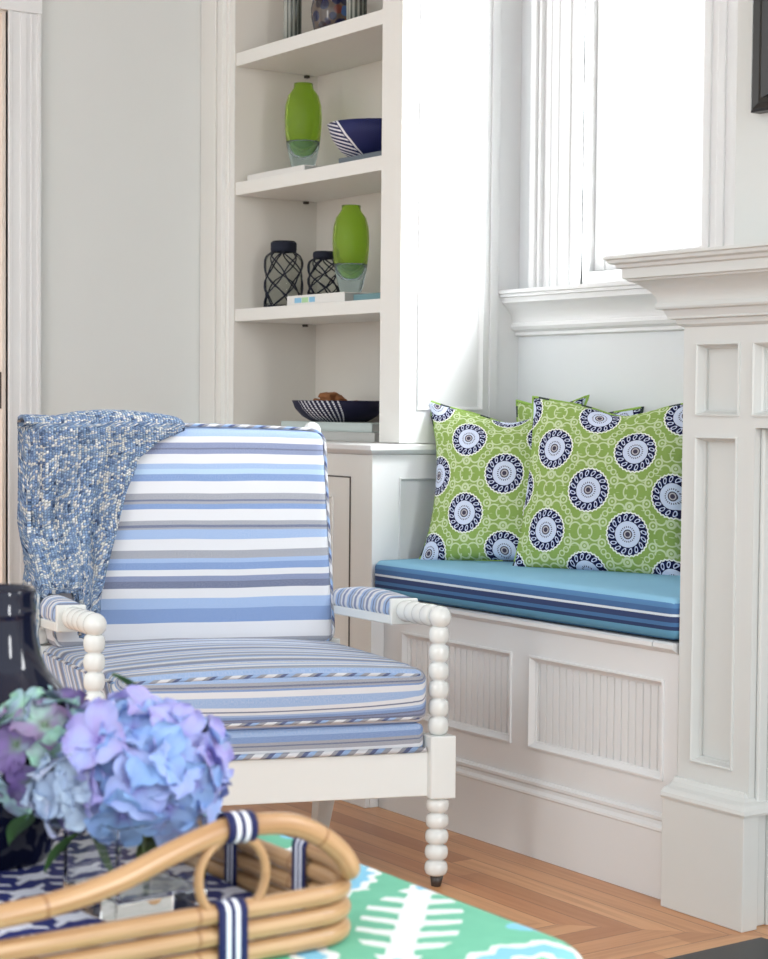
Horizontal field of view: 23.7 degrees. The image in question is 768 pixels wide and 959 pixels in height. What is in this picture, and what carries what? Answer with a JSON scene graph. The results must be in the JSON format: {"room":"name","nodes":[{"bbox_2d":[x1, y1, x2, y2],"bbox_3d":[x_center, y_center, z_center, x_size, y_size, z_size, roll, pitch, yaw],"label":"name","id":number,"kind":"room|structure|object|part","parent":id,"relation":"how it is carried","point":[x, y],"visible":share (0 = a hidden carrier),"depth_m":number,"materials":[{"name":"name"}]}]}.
{"room":"living room","nodes":[
{"label":"living room","id":0,"kind":"room"},
{"bbox_2d":[41,0,200,644],"bbox_3d":[-2.750,-0.586,3.867,6.300,2.800,0.120,-1,3,-35],"label":"wall","id":1,"kind":"structure","parent":0,"point":[121,79],"depth_m":5.17,"materials":[{"name":"paint"}]},
{"bbox_2d":[0,0,41,583],"bbox_3d":[-1.421,-0.305,4.780,1.096,2.185,0.157,-1,3,-35],"label":"door","id":2,"kind":"structure","parent":1,"relation":"in","point":[20,20],"depth_m":4.99,"materials":[{"name":"white paint"}]},
{"bbox_3d":[-1.067,-0.245,5.025,0.006,0.100,0.071,-1,3,-35],"label":"strike plate","id":3,"kind":"part","parent":2,"relation":"part of","materials":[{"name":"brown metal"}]},
{"bbox_3d":[-1.378,-1.327,4.688,1.096,0.135,0.036,-1,3,-35],"label":"head casing","id":4,"kind":"part","parent":2,"relation":"part of","materials":[{"name":"white paint"}]},
{"bbox_2d":[220,800,767,958],"bbox_3d":[-1.587,0.919,2.232,6.300,0.050,7.800,-1,3,-35],"label":"floor","id":5,"kind":"structure","parent":0,"point":[599,919],"depth_m":3.76,"materials":[{"name":"brown wood"}]},
{"bbox_2d":[39,422,455,886],"bbox_3d":[-0.352,0.354,3.972,0.861,0.954,0.677,0,2,-15],"label":"armchair","id":6,"kind":"object","parent":5,"relation":"on","point":[219,598],"visible":0.73,"depth_m":3.99,"materials":[{"name":"fabric"}]},
{"bbox_3d":[-0.782,0.136,4.106,0.037,0.465,0.122,-1,3,-26],"label":"post","id":7,"kind":"part","parent":6,"relation":"part of","materials":[{"name":"paint"}]},
{"bbox_3d":[-0.760,0.503,4.068,0.047,0.269,0.081,-1,3,-26],"label":"post","id":8,"kind":"part","parent":6,"relation":"part of","materials":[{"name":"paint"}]},
{"bbox_3d":[-0.719,0.281,3.906,0.059,0.066,0.384,-1,3,-26],"label":"arm rail","id":9,"kind":"part","parent":6,"relation":"part of","materials":[{"name":"paint"}]},
{"bbox_3d":[-0.570,0.416,3.599,0.043,0.226,0.043,-1,3,-35],"label":"arm post","id":10,"kind":"part","parent":6,"relation":"part of","materials":[{"name":"paint"}]},
{"bbox_3d":[-0.567,0.285,3.591,0.047,0.047,0.047,-1,3,-35],"label":"arm knob","id":11,"kind":"part","parent":6,"relation":"part of","materials":[{"name":"paint"}]},
{"bbox_2d":[17,409,184,648],"bbox_3d":[-0.626,0.110,4.057,0.385,0.529,0.433,0,2,-15],"label":"throw blanket","id":12,"kind":"object","parent":6,"relation":"on","point":[76,469],"visible":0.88,"depth_m":4.04,"materials":[{"name":"blue fabric"}]},
{"bbox_2d":[45,427,331,646],"bbox_3d":[-0.464,0.124,4.172,0.676,0.500,0.214,0,2,-15],"label":"cushion","id":13,"kind":"object","parent":6,"relation":"on","point":[223,535],"depth_m":4.12,"materials":[{"name":"fabric"}]},
{"bbox_2d":[42,638,425,729],"bbox_3d":[-0.338,0.430,3.918,0.727,0.146,0.567,0,3,-17],"label":"seat cushion","id":14,"kind":"object","parent":6,"relation":"on","point":[246,683],"depth_m":3.72,"materials":[{"name":"fabric"}]},
{"bbox_3d":[-0.136,0.728,4.253,0.047,0.186,0.102,-1,3,-26],"label":"leg","id":15,"kind":"part","parent":6,"relation":"part of","materials":[{"name":"paint"}]},
{"bbox_3d":[-0.231,0.607,3.700,0.660,0.093,0.025,0,2,-15],"label":"rail","id":16,"kind":"part","parent":6,"relation":"part of","materials":[{"name":"paint"}]},
{"bbox_3d":[-0.129,0.501,4.234,0.047,0.269,0.081,-1,3,-26],"label":"post","id":17,"kind":"part","parent":6,"relation":"part of","materials":[{"name":"paint"}]},
{"bbox_3d":[-0.036,0.280,4.086,0.059,0.066,0.384,-1,3,-26],"label":"arm rail","id":18,"kind":"part","parent":6,"relation":"part of","materials":[{"name":"paint"}]},
{"bbox_3d":[0.109,0.739,3.792,0.050,0.164,0.050,-1,3,-35],"label":"leg","id":19,"kind":"part","parent":6,"relation":"part of","materials":[{"name":"paint"}]},
{"bbox_3d":[0.113,0.414,3.779,0.043,0.226,0.043,-1,3,-35],"label":"arm post","id":20,"kind":"part","parent":6,"relation":"part of","materials":[{"name":"paint"}]},
{"bbox_3d":[0.116,0.283,3.770,0.047,0.047,0.047,-1,3,-35],"label":"arm knob","id":21,"kind":"part","parent":6,"relation":"part of","materials":[{"name":"paint"}]},
{"bbox_2d":[199,0,521,807],"bbox_3d":[-0.125,-0.608,4.990,0.471,2.795,1.022,-1,3,-35],"label":"bookcase","id":22,"kind":"object","parent":5,"relation":"on","point":[440,203],"visible":0.5,"depth_m":4.68,"materials":[{"name":"paint"}]},
{"bbox_3d":[-0.480,-1.072,5.232,0.020,1.895,0.183,-1,3,-35],"label":"trim","id":23,"kind":"part","parent":22,"relation":"part of","materials":[{"name":"beige paint"}]},
{"bbox_3d":[-0.319,-1.075,5.343,0.370,1.895,0.183,-1,3,-35],"label":"panel","id":24,"kind":"part","parent":22,"relation":"part of","materials":[{"name":"paint"}]},
{"bbox_2d":[263,240,302,306],"bbox_3d":[-0.283,-0.576,5.157,0.112,0.190,0.113,-1,3,-35],"label":"jar","id":25,"kind":"object","parent":22,"relation":"on","point":[283,267],"visible":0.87,"depth_m":5.12,"materials":[{"name":"clear glass"}]},
{"bbox_2d":[247,165,321,179],"bbox_3d":[-0.222,-0.845,5.101,0.190,0.020,0.302,-1,3,-35],"label":"book","id":26,"kind":"object","parent":22,"relation":"on","point":[300,167],"visible":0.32,"depth_m":5.02,"materials":[{"name":"white paper"}]},
{"bbox_2d":[285,82,321,166],"bbox_3d":[-0.224,-0.976,5.083,0.104,0.243,0.104,-1,3,-35],"label":"glass vase","id":27,"kind":"object","parent":26,"relation":"on","point":[303,111],"visible":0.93,"depth_m":5.04,"materials":[{"name":"green glass"}]},
{"bbox_2d":[283,0,301,38],"bbox_3d":[-0.255,-1.318,5.109,0.050,0.240,0.050,-1,3,-35],"label":"candleholder","id":28,"kind":"object","parent":22,"relation":"on","point":[292,18],"visible":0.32,"depth_m":5.09,"materials":[{"name":"silver metal"}]},
{"bbox_3d":[-0.103,-0.453,4.964,0.272,0.035,0.733,-1,3,-35],"label":"shelf","id":29,"kind":"part","parent":22,"relation":"part of","materials":[{"name":"beige paint"}]},
{"bbox_3d":[-0.100,-0.808,4.949,0.272,0.037,0.733,-1,3,-35],"label":"shelf","id":30,"kind":"part","parent":22,"relation":"part of","materials":[{"name":"beige paint"}]},
{"bbox_3d":[-0.096,-1.170,4.934,0.272,0.037,0.733,-1,3,-35],"label":"shelf","id":31,"kind":"part","parent":22,"relation":"part of","materials":[{"name":"beige paint"}]},
{"bbox_2d":[287,292,367,304],"bbox_3d":[-0.107,-0.484,4.945,0.191,0.027,0.284,-1,3,-35],"label":"book","id":32,"kind":"object","parent":22,"relation":"on","point":[336,296],"visible":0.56,"depth_m":4.86,"materials":[{"name":"white paper"}]},
{"bbox_2d":[307,251,338,294],"bbox_3d":[-0.166,-0.565,5.036,0.092,0.125,0.093,-1,3,-35],"label":"jar","id":33,"kind":"object","parent":32,"relation":"on","point":[321,279],"visible":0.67,"depth_m":5.00,"materials":[{"name":"clear glass"}]},
{"bbox_2d":[332,205,368,291],"bbox_3d":[-0.089,-0.613,4.892,0.099,0.236,0.099,-1,3,-35],"label":"glass vase","id":34,"kind":"object","parent":32,"relation":"on","point":[350,240],"visible":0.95,"depth_m":4.86,"materials":[{"name":"green glass"}]},
{"bbox_2d":[311,0,345,29],"bbox_3d":[-0.138,-1.272,4.985,0.121,0.160,0.121,-1,3,-35],"label":"mosaic vase","id":35,"kind":"object","parent":22,"relation":"on","point":[324,13],"visible":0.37,"depth_m":4.93,"materials":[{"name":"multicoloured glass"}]},
{"bbox_3d":[-0.198,0.305,4.742,0.014,0.537,0.247,-1,3,-35],"label":"door panel","id":36,"kind":"part","parent":22,"relation":"part of","materials":[{"name":"beige paint"}]},
{"bbox_3d":[-0.197,0.324,4.745,0.010,0.672,0.395,-1,3,-35],"label":"cabinet door","id":37,"kind":"part","parent":22,"relation":"part of","materials":[{"name":"beige paint"}]},
{"bbox_3d":[0.055,-1.059,5.044,0.096,1.895,0.735,-1,3,-35],"label":"panel","id":38,"kind":"part","parent":22,"relation":"part of","materials":[{"name":"paint"}]},
{"bbox_2d":[321,431,378,441],"bbox_3d":[-0.074,-0.118,4.930,0.205,0.024,0.470,-1,3,-35],"label":"book","id":39,"kind":"object","parent":22,"relation":"on","point":[329,435],"visible":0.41,"depth_m":4.77,"materials":[{"name":"white paper"}]},
{"bbox_2d":[281,421,378,432],"bbox_3d":[-0.080,-0.143,4.934,0.190,0.024,0.445,-1,3,-35],"label":"book","id":40,"kind":"object","parent":39,"relation":"on","point":[372,427],"visible":0.56,"depth_m":4.82,"materials":[{"name":"paper"}]},
{"bbox_2d":[292,400,378,421],"bbox_3d":[-0.121,-0.186,4.987,0.260,0.057,0.260,-1,3,-35],"label":"bowl","id":41,"kind":"object","parent":40,"relation":"on","point":[312,410],"visible":0.91,"depth_m":4.89,"materials":[{"name":"blue ceramic"}]},
{"bbox_2d":[318,392,338,400],"bbox_3d":[-0.151,-0.221,4.975,0.040,0.034,0.044,2,3,37],"label":"chunk","id":42,"kind":"object","parent":41,"relation":"in","point":[325,395],"visible":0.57,"depth_m":4.96,"materials":[{"name":"brown wood"}]},
{"bbox_2d":[335,394,346,400],"bbox_3d":[-0.125,-0.216,4.986,0.042,0.045,0.041,3,3,42],"label":"chunk","id":43,"kind":"object","parent":41,"relation":"in","point":[339,397],"visible":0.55,"depth_m":4.97,"materials":[{"name":"brown wood"}]},
{"bbox_3d":[-0.308,0.356,4.920,0.021,0.871,1.001,-1,3,-35],"label":"frame","id":44,"kind":"part","parent":22,"relation":"part of","materials":[{"name":"beige paint"}]},
{"bbox_2d":[346,0,366,19],"bbox_3d":[-0.072,-1.305,4.844,0.055,0.240,0.055,-1,3,-35],"label":"candleholder","id":45,"kind":"object","parent":22,"relation":"on","point":[354,8],"visible":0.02,"depth_m":4.82,"materials":[{"name":"silver metal"}]},
{"bbox_2d":[339,151,381,162],"bbox_3d":[0.021,-0.827,4.742,0.180,0.018,0.230,-1,3,-35],"label":"book","id":46,"kind":"object","parent":22,"relation":"on","point":[378,153],"visible":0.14,"depth_m":4.70,"materials":[{"name":"paper"}]},
{"bbox_2d":[327,118,381,156],"bbox_3d":[-0.022,-0.886,4.823,0.256,0.092,0.256,-1,3,-35],"label":"bowl","id":47,"kind":"object","parent":46,"relation":"on","point":[352,137],"visible":0.37,"depth_m":4.73,"materials":[{"name":"blue ceramic"}]},
{"bbox_2d":[353,293,379,300],"bbox_3d":[0.047,-0.470,4.750,0.180,0.020,0.185,-1,3,-35],"label":"book","id":48,"kind":"object","parent":22,"relation":"on","point":[369,295],"visible":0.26,"depth_m":4.72,"materials":[{"name":"teal paper"}]},
{"bbox_2d":[326,440,435,454],"bbox_3d":[-0.130,-0.097,5.011,0.470,0.026,1.022,-1,3,-35],"label":"countertop","id":49,"kind":"structure","parent":22,"relation":"on","point":[346,447],"depth_m":4.53,"materials":[{"name":"white paint"}]},
{"bbox_3d":[0.172,0.351,4.648,0.342,0.717,0.018,-1,3,-35],"label":"panel","id":50,"kind":"part","parent":22,"relation":"part of","materials":[{"name":"white paint"}]},
{"bbox_3d":[0.173,-0.984,4.579,0.206,1.621,0.010,-1,3,-35],"label":"inset panel","id":51,"kind":"part","parent":22,"relation":"part of","materials":[{"name":"white paint"}]},
{"bbox_2d":[205,811,581,958],"bbox_3d":[-0.443,0.689,1.968,0.988,0.450,0.978,-1,3,-35],"label":"ottoman","id":52,"kind":"object","parent":5,"relation":"on","point":[390,917],"visible":0.19,"depth_m":1.91,"materials":[{"name":"green fabric"}]},
{"bbox_2d":[0,810,359,958],"bbox_3d":[-0.471,0.390,1.920,0.700,0.155,0.631,-1,3,-35],"label":"rattan tray","id":53,"kind":"object","parent":52,"relation":"on","point":[254,884],"visible":0.72,"depth_m":1.79,"materials":[{"name":"wicker"}]},
{"bbox_2d":[0,583,66,870],"bbox_3d":[-0.453,0.286,2.147,0.206,0.322,0.206,-1,3,-35],"label":"vase","id":54,"kind":"object","parent":53,"relation":"on","point":[23,666],"visible":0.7,"depth_m":2.10,"materials":[{"name":"black ceramic"}]},
{"bbox_2d":[63,814,207,921],"bbox_3d":[-0.266,0.406,1.956,0.112,0.100,0.112,-1,3,-39],"label":"glass vase","id":55,"kind":"object","parent":53,"relation":"on","point":[86,857],"visible":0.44,"depth_m":1.91,"materials":[{"name":"clear glass"}]},
{"bbox_2d":[0,685,88,845],"bbox_3d":[-0.367,0.320,2.009,0.154,0.189,0.168,-1,3,-35],"label":"hydrangea","id":56,"kind":"object","parent":55,"relation":"in","point":[32,722],"visible":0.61,"depth_m":1.96,"materials":[{"name":"purple plant"}]},
{"bbox_2d":[19,750,99,872],"bbox_3d":[-0.328,0.353,1.954,0.120,0.147,0.114,0,2,-8],"label":"hydrangea","id":57,"kind":"object","parent":55,"relation":"in","point":[59,794],"visible":0.55,"depth_m":1.91,"materials":[{"name":"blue plant"}]},
{"bbox_2d":[44,673,234,837],"bbox_3d":[-0.269,0.322,1.982,0.203,0.217,0.207,-1,3,-35],"label":"hydrangea","id":58,"kind":"object","parent":55,"relation":"in","point":[155,759],"visible":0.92,"depth_m":1.92,"materials":[{"name":"blue plant"}]},
{"bbox_3d":[-0.473,0.433,1.922,0.696,0.020,0.620,-1,3,-35],"label":"cane rail","id":59,"kind":"part","parent":53,"relation":"part of","materials":[{"name":"wicker"}]},
{"bbox_3d":[-0.473,0.454,1.923,0.696,0.020,0.620,-1,3,-35],"label":"cane rail","id":60,"kind":"part","parent":53,"relation":"part of","materials":[{"name":"wicker"}]},
{"bbox_2d":[378,601,678,899],"bbox_3d":[0.456,0.566,4.217,0.431,0.524,1.037,-1,3,-35],"label":"window seat","id":61,"kind":"object","parent":5,"relation":"on","point":[566,735],"visible":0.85,"depth_m":3.98,"materials":[{"name":"white paint"}]},
{"bbox_3d":[0.169,0.481,4.290,0.018,0.206,0.426,-1,3,-35],"label":"beadboard panel","id":62,"kind":"part","parent":61,"relation":"part of","materials":[{"name":"white paint"}]},
{"bbox_3d":[0.286,0.745,4.107,0.015,0.172,1.036,-1,3,-35],"label":"baseboard","id":63,"kind":"part","parent":61,"relation":"part of","materials":[{"name":"white paint"}]},
{"bbox_2d":[375,558,679,639],"bbox_3d":[0.453,0.257,4.195,0.456,0.098,1.048,-1,3,-35],"label":"seat cushion","id":64,"kind":"object","parent":61,"relation":"on","point":[644,604],"visible":0.71,"depth_m":4.02,"materials":[{"name":"blue fabric"}]},
{"bbox_2d":[419,395,588,561],"bbox_3d":[0.289,0.004,4.475,0.435,0.426,0.168,1,3,21],"label":"throw pillow","id":65,"kind":"object","parent":64,"relation":"on","point":[483,467],"visible":0.59,"depth_m":4.43,"materials":[{"name":"green fabric"}]},
{"bbox_2d":[516,400,643,421],"bbox_3d":[0.456,0.015,4.464,0.070,0.418,0.419,-2,3,-44],"label":"throw pillow","id":66,"kind":"object","parent":64,"relation":"on","point":[523,409],"visible":0.06,"depth_m":4.56,"materials":[{"name":"green fabric"}]},
{"bbox_2d":[512,396,682,574],"bbox_3d":[0.515,0.017,4.242,0.429,0.420,0.180,2,3,28],"label":"throw pillow","id":67,"kind":"object","parent":64,"relation":"on","point":[604,492],"visible":0.83,"depth_m":4.17,"materials":[{"name":"green fabric"}]},
{"bbox_3d":[0.302,0.577,4.110,0.020,0.508,1.037,-1,3,-35],"label":"frame","id":68,"kind":"part","parent":61,"relation":"part of","materials":[{"name":"white paint"}]},
{"bbox_3d":[0.442,0.315,4.230,0.431,0.024,0.976,-1,3,-35],"label":"seat lid","id":69,"kind":"part","parent":61,"relation":"part of","materials":[{"name":"white paint"}]},
{"bbox_3d":[0.448,0.500,3.887,0.018,0.206,0.430,-1,3,-35],"label":"beadboard panel","id":70,"kind":"part","parent":61,"relation":"part of","materials":[{"name":"white paint"}]},
{"bbox_2d":[667,937,767,958],"bbox_3d":[0.952,0.898,2.579,0.570,0.006,1.681,-1,3,-35],"label":"hearth","id":71,"kind":"object","parent":5,"relation":"on","point":[757,948],"visible":1,"depth_m":3.33,"materials":[{"name":"stone"}]},
{"bbox_2d":[518,0,683,412],"bbox_3d":[1.506,-0.520,3.153,0.117,2.800,5.904,-1,3,-35],"label":"wall","id":72,"kind":"structure","parent":0,"point":[617,371],"depth_m":4.51,"materials":[{"name":"paint"}]},
{"bbox_2d":[498,281,683,336],"bbox_3d":[0.615,-0.405,4.279,0.070,0.118,1.040,-1,3,-35],"label":"window ledge","id":73,"kind":"object","parent":72,"relation":"attached to","point":[619,306],"visible":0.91,"depth_m":4.46,"materials":[{"name":"white paint"}]},
{"bbox_2d":[528,0,737,287],"bbox_3d":[0.650,-1.172,4.341,0.152,1.410,0.762,-1,3,-35],"label":"window","id":74,"kind":"structure","parent":72,"relation":"in","point":[577,46],"depth_m":4.50,"materials":[{"name":"white paint"}]},
{"bbox_3d":[0.435,-1.183,4.548,0.034,1.410,0.177,-1,3,-35],"label":"casing","id":75,"kind":"part","parent":74,"relation":"part of","materials":[{"name":"white paint"}]},
{"bbox_3d":[0.663,-1.050,4.349,0.126,1.155,0.426,-1,3,-35],"label":"frame","id":76,"kind":"part","parent":74,"relation":"part of","materials":[{"name":"white paint"}]},
{"bbox_3d":[0.654,-1.066,4.342,0.035,1.123,0.410,-1,3,-35],"label":"sash","id":77,"kind":"part","parent":74,"relation":"part of","materials":[{"name":"white paint"}]},
{"bbox_3d":[0.771,-1.160,4.063,0.034,1.410,0.165,-1,3,-35],"label":"casing","id":78,"kind":"part","parent":74,"relation":"part of","materials":[{"name":"white paint"}]},
{"bbox_2d":[734,0,767,244],"bbox_3d":[1.411,-0.511,2.939,0.283,2.800,2.060,-1,3,-35],"label":"wall","id":79,"kind":"structure","parent":0,"point":[751,148],"depth_m":3.67,"materials":[{"name":"paint"}]},
{"bbox_2d":[603,242,767,932],"bbox_3d":[1.067,0.237,2.985,0.254,1.294,1.868,-1,3,-35],"label":"fireplace mantel","id":80,"kind":"object","parent":79,"relation":"attached to","point":[714,845],"visible":1,"depth_m":3.55,"materials":[{"name":"paint"}]},
{"bbox_2d":[603,242,767,327],"bbox_3d":[1.072,-0.339,2.961,0.254,0.140,1.868,-1,3,-35],"label":"shelf","id":81,"kind":"object","parent":80,"relation":"attached to","point":[719,286],"depth_m":3.50,"materials":[{"name":"paint"}]},
{"bbox_3d":[0.652,0.239,3.580,0.028,0.646,0.115,-1,3,-35],"label":"pilaster panel","id":82,"kind":"part","parent":80,"relation":"part of","materials":[{"name":"paint"}]},
{"bbox_3d":[0.656,-0.195,3.561,0.028,0.143,0.119,-1,3,-35],"label":"frieze panel","id":83,"kind":"part","parent":80,"relation":"part of","materials":[{"name":"paint"}]},
{"bbox_3d":[1.141,-0.161,2.862,0.028,0.143,1.518,-1,3,-35],"label":"frieze panel","id":84,"kind":"part","parent":80,"relation":"part of","materials":[{"name":"paint"}]},
{"bbox_2d":[751,0,767,113],"bbox_3d":[0.979,-1.169,3.267,0.030,0.920,0.842,-1,3,-35],"label":"picture frame","id":85,"kind":"object","parent":79,"relation":"attached to","point":[759,73],"visible":1,"depth_m":3.60,"materials":[{"name":"black paint"}]}
]}

